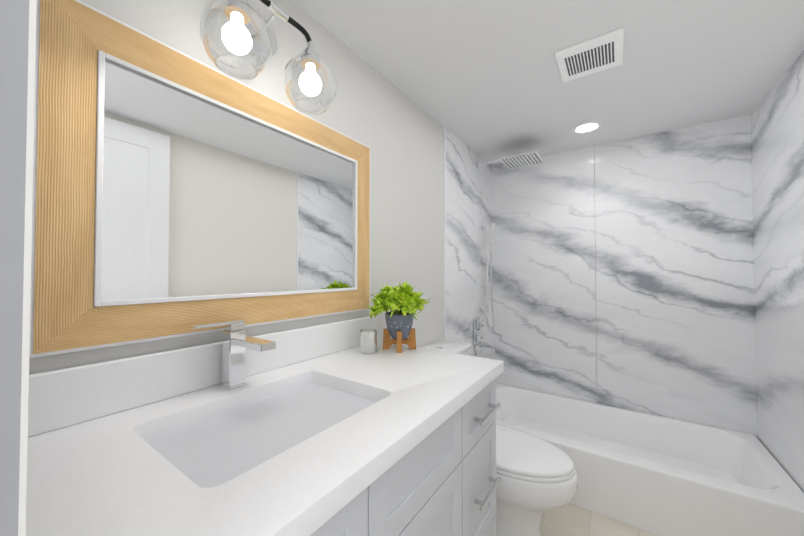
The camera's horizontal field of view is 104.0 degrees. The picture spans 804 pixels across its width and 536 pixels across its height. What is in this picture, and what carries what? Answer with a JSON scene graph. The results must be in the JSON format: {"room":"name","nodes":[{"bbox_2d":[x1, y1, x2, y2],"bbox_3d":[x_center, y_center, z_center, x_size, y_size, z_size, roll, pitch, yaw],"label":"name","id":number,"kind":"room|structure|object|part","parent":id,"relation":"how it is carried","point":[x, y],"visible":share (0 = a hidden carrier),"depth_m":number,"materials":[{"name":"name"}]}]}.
{"room":"bathroom","nodes":[
{"label":"bathroom","id":0,"kind":"room"},
{"bbox_2d":[0,0,28,535],"bbox_3d":[-0.510,0.158,0.306,0.680,2.219,0.120,-1,-1,35],"label":"wall","id":1,"kind":"structure","parent":0,"point":[14,26],"depth_m":0.16,"materials":[{"name":"paint"}]},
{"bbox_2d":[18,0,36,535],"bbox_3d":[-0.229,0.156,0.184,0.081,2.219,0.002,-1,-1,35],"label":"trim","id":2,"kind":"structure","parent":1,"relation":"attached to","point":[27,276],"depth_m":0.16,"materials":[{"name":"paint"}]},
{"bbox_2d":[29,0,443,373],"bbox_3d":[-0.118,0.180,1.557,0.100,2.219,3.243,-1,-1,35],"label":"wall","id":3,"kind":"structure","parent":0,"point":[398,132],"depth_m":1.43,"materials":[{"name":"paint"}]},
{"bbox_2d":[29,0,369,357],"bbox_3d":[-0.427,-0.186,1.004,0.024,0.726,0.985,-1,-1,35],"label":"mirror","id":4,"kind":"object","parent":3,"relation":"attached to","point":[176,192],"visible":0.98,"depth_m":0.78,"materials":[{"name":"wood"}]},
{"bbox_3d":[-0.432,-0.186,1.006,0.014,0.532,0.791,-1,-1,35],"label":"glass","id":5,"kind":"part","parent":4,"relation":"part of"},
{"bbox_2d":[28,316,376,436],"bbox_3d":[-0.429,0.267,0.990,0.020,0.114,1.085,-1,-1,35],"label":"backsplash","id":6,"kind":"structure","parent":3,"relation":"attached to","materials":[{"name":"stone"}]},
{"bbox_2d":[198,0,336,114],"bbox_3d":[-0.377,-0.639,0.886,0.250,0.308,0.382,-1,-1,35],"label":"light","id":7,"kind":"object","parent":3,"relation":"attached to","point":[247,28],"visible":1,"depth_m":0.83,"materials":[{"name":"clear glass"}]},
{"bbox_3d":[-0.403,-0.561,0.768,0.160,0.142,0.160,-1,-1,35],"label":"globe","id":8,"kind":"part","parent":7,"relation":"part of","materials":[{"name":"clear glass"}]},
{"bbox_2d":[224,0,249,23],"bbox_3d":[-0.403,-0.651,0.769,0.056,0.066,0.056,-1,-1,35],"label":"socket","id":9,"kind":"object","parent":7,"relation":"attached to","point":[227,12],"depth_m":0.76,"materials":[{"name":"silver metal"}]},
{"bbox_3d":[-0.403,-0.573,0.768,0.066,0.091,0.066,-1,-1,35],"label":"bulb","id":10,"kind":"part","parent":7,"relation":"part of","materials":[{"name":"white glass"}]},
{"bbox_3d":[-0.452,-0.729,0.984,0.018,0.126,0.126,-1,-1,35],"label":"plate","id":11,"kind":"part","parent":7,"relation":"part of","materials":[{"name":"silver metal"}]},
{"bbox_3d":[-0.392,-0.717,0.920,0.157,0.040,0.052,-1,-1,35],"label":"stem","id":12,"kind":"part","parent":7,"relation":"part of","materials":[{"name":"silver metal"}]},
{"bbox_3d":[-0.340,-0.686,0.861,0.014,0.054,0.239,-1,-1,35],"label":"arm","id":13,"kind":"part","parent":7,"relation":"part of"},
{"bbox_3d":[-0.277,-0.558,0.950,0.160,0.142,0.160,-1,-1,35],"label":"globe","id":14,"kind":"part","parent":7,"relation":"part of","materials":[{"name":"clear glass"}]},
{"bbox_2d":[301,41,319,70],"bbox_3d":[-0.277,-0.648,0.952,0.056,0.066,0.056,-1,-1,35],"label":"socket","id":15,"kind":"object","parent":7,"relation":"attached to","point":[310,49],"depth_m":0.94,"materials":[{"name":"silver metal"}]},
{"bbox_3d":[-0.277,-0.570,0.950,0.066,0.091,0.066,-1,-1,35],"label":"bulb","id":16,"kind":"part","parent":7,"relation":"part of","materials":[{"name":"white glass"}]},
{"bbox_2d":[443,126,445,339],"bbox_3d":[0.277,0.188,2.030,0.010,2.219,0.012,-1,-1,35],"label":"trim","id":17,"kind":"structure","parent":3,"relation":"attached to","point":[444,161],"depth_m":2.04,"materials":[{"name":"paint"}]},
{"bbox_2d":[446,128,491,358],"bbox_3d":[0.536,0.195,2.406,0.008,2.219,0.901,-1,-1,35],"label":"wall panel","id":18,"kind":"structure","parent":3,"relation":"attached to","point":[468,198],"depth_m":2.32,"materials":[{"name":"stone"}]},
{"bbox_2d":[474,317,485,344],"bbox_3d":[0.605,0.490,2.439,0.062,0.200,0.116,-1,-1,35],"label":"valve","id":19,"kind":"object","parent":18,"relation":"attached to","point":[479,325],"visible":0.98,"depth_m":2.42,"materials":[{"name":"silver metal"}]},
{"bbox_2d":[475,345,494,355],"bbox_3d":[0.638,0.637,2.414,0.142,0.063,0.068,-1,-1,35],"label":"tub spout","id":20,"kind":"object","parent":18,"relation":"attached to","point":[485,350],"visible":0.96,"depth_m":2.40,"materials":[{"name":"silver metal"}]},
{"bbox_2d":[479,223,494,332],"bbox_3d":[0.705,0.085,2.544,0.113,0.889,0.133,-1,-1,35],"label":"shower rail","id":21,"kind":"object","parent":18,"relation":"attached to","point":[487,242],"visible":1,"depth_m":2.54,"materials":[{"name":"silver metal"}]},
{"bbox_2d":[476,150,544,168],"bbox_3d":[0.792,-0.815,2.368,0.476,0.064,0.260,-1,-1,35],"label":"shower head","id":22,"kind":"object","parent":18,"relation":"attached to","point":[533,157],"visible":1,"depth_m":2.30},
{"bbox_2d":[292,0,803,165],"bbox_3d":[0.587,-0.988,1.101,1.801,0.100,3.263,-1,-1,35],"label":"ceiling","id":23,"kind":"structure","parent":0,"point":[482,79],"depth_m":1.41,"materials":[{"name":"paint"}]},
{"bbox_2d":[571,121,602,133],"bbox_3d":[1.210,-0.917,2.056,0.180,0.006,0.180,-1,-1,35],"label":"recessed light","id":24,"kind":"object","parent":23,"relation":"in","point":[598,123],"depth_m":2.05,"materials":[{"name":"paint"}]},
{"bbox_3d":[1.210,-0.919,2.056,0.120,0.001,0.120,-1,-1,35],"label":"recessed ceiling light trim lens","id":25,"kind":"part","parent":24,"relation":"part of","materials":[{"name":"white plastic"}]},
{"bbox_2d":[555,28,623,81],"bbox_3d":[0.827,-0.923,1.383,0.244,0.017,0.238,-1,-1,35],"label":"ceiling vent","id":26,"kind":"object","parent":23,"relation":"in","point":[595,55],"visible":1,"depth_m":1.36,"materials":[{"name":"plastic"}]},
{"bbox_2d":[594,151,596,362],"bbox_3d":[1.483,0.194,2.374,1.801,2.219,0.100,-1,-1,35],"label":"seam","id":27,"kind":"structure","parent":0,"point":[595,256],"depth_m":2.35,"materials":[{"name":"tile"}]},
{"bbox_2d":[491,146,596,402],"bbox_3d":[1.117,0.198,2.560,0.788,2.219,0.012,-1,-1,35],"label":"wall panel","id":28,"kind":"structure","parent":27,"relation":"attached to","point":[543,287],"depth_m":2.52,"materials":[{"name":"stone"}]},
{"bbox_2d":[594,115,756,436],"bbox_3d":[1.776,0.190,2.103,0.811,2.219,0.012,-1,-1,35],"label":"wall panel","id":29,"kind":"structure","parent":27,"relation":"attached to","point":[675,327],"depth_m":2.07,"materials":[{"name":"stone"}]},
{"bbox_2d":[540,503,658,535],"bbox_3d":[0.587,1.331,1.060,1.801,0.100,3.263,-1,-1,35],"label":"floor","id":30,"kind":"structure","parent":0,"point":[569,519],"depth_m":1.57,"materials":[{"name":"beige tile"}]},
{"bbox_2d":[26,316,503,535],"bbox_3d":[-0.190,0.709,0.816,0.603,1.134,1.085,-1,-1,35],"label":"bathroom vanity","id":31,"kind":"object","parent":30,"relation":"on","point":[329,429],"visible":1,"depth_m":0.66,"materials":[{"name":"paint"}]},
{"bbox_2d":[188,319,275,389],"bbox_3d":[-0.425,0.231,0.787,0.191,0.178,0.131,-1,-1,35],"label":"faucet","id":32,"kind":"object","parent":31,"relation":"on","point":[224,363],"depth_m":0.84,"materials":[{"name":"silver metal"}]},
{"bbox_2d":[360,329,376,353],"bbox_3d":[-0.131,0.285,1.226,0.067,0.085,0.067,-1,-1,35],"label":"candle","id":33,"kind":"object","parent":31,"relation":"on","point":[368,342],"visible":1,"depth_m":1.20,"materials":[{"name":"wax"}]},
{"bbox_2d":[367,281,430,352],"bbox_3d":[-0.011,0.191,1.280,0.283,0.275,0.268,-1,-1,35],"label":"plant","id":34,"kind":"object","parent":31,"relation":"on","point":[403,303],"visible":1,"depth_m":1.24,"materials":[{"name":"green plant"}]},
{"bbox_3d":[-0.011,0.235,1.279,0.117,0.104,0.117,-1,-1,35],"label":"pot","id":35,"kind":"part","parent":34,"relation":"part of","materials":[{"name":"ceramic"}]},
{"bbox_3d":[0.047,0.849,0.702,0.019,0.641,0.388,-1,-1,35],"label":"door","id":36,"kind":"part","parent":31,"relation":"part of","materials":[{"name":"paint"}]},
{"bbox_3d":[0.241,0.692,0.984,0.019,0.316,0.281,-1,-1,35],"label":"drawer","id":37,"kind":"part","parent":31,"relation":"part of","materials":[{"name":"paint"}]},
{"bbox_3d":[0.241,0.450,0.989,0.019,0.160,0.281,-1,-1,35],"label":"drawer","id":38,"kind":"part","parent":31,"relation":"part of","materials":[{"name":"paint"}]},
{"bbox_3d":[0.264,0.689,0.971,0.034,0.010,0.170,-1,-1,35],"label":"handle","id":39,"kind":"part","parent":31,"relation":"part of","materials":[{"name":"silver metal"}]},
{"bbox_3d":[0.264,0.449,0.976,0.034,0.010,0.170,-1,-1,35],"label":"handle","id":40,"kind":"part","parent":31,"relation":"part of","materials":[{"name":"silver metal"}]},
{"bbox_3d":[0.241,1.014,0.979,0.019,0.321,0.281,-1,-1,35],"label":"drawer","id":41,"kind":"part","parent":31,"relation":"part of","materials":[{"name":"paint"}]},
{"bbox_2d":[420,340,577,535],"bbox_3d":[0.441,0.864,1.575,0.772,0.852,0.430,-1,-1,35],"label":"toilet","id":42,"kind":"object","parent":30,"relation":"on","point":[538,475],"visible":0.44,"depth_m":1.38,"materials":[{"name":"ceramic"}]},
{"bbox_3d":[0.512,0.865,1.526,0.572,0.027,0.380,-1,-1,35],"label":"lid","id":43,"kind":"part","parent":42,"relation":"part of","materials":[{"name":"plastic"}]},
{"bbox_3d":[0.516,0.889,1.523,0.570,0.018,0.378,-1,-1,35],"label":"seat","id":44,"kind":"part","parent":42,"relation":"part of","materials":[{"name":"plastic"}]},
{"bbox_2d":[495,383,803,535],"bbox_3d":[1.227,1.142,1.988,1.577,0.310,0.766,-1,-1,35],"label":"bathtub","id":45,"kind":"object","parent":30,"relation":"on","point":[659,475],"visible":0.69,"depth_m":1.66,"materials":[{"name":"ceramic"}]},
{"bbox_3d":[1.280,0.163,0.588,0.100,2.219,3.243,-1,-1,35],"label":"wall","id":46,"kind":"structure","parent":0,"visible":0},
{"bbox_2d":[751,50,803,492],"bbox_3d":[1.858,0.179,1.517,0.008,2.219,0.858,-1,-1,35],"label":"wall panel","id":47,"kind":"structure","parent":46,"relation":"attached to","point":[777,138],"depth_m":1.56,"materials":[{"name":"stone"}]}
]}

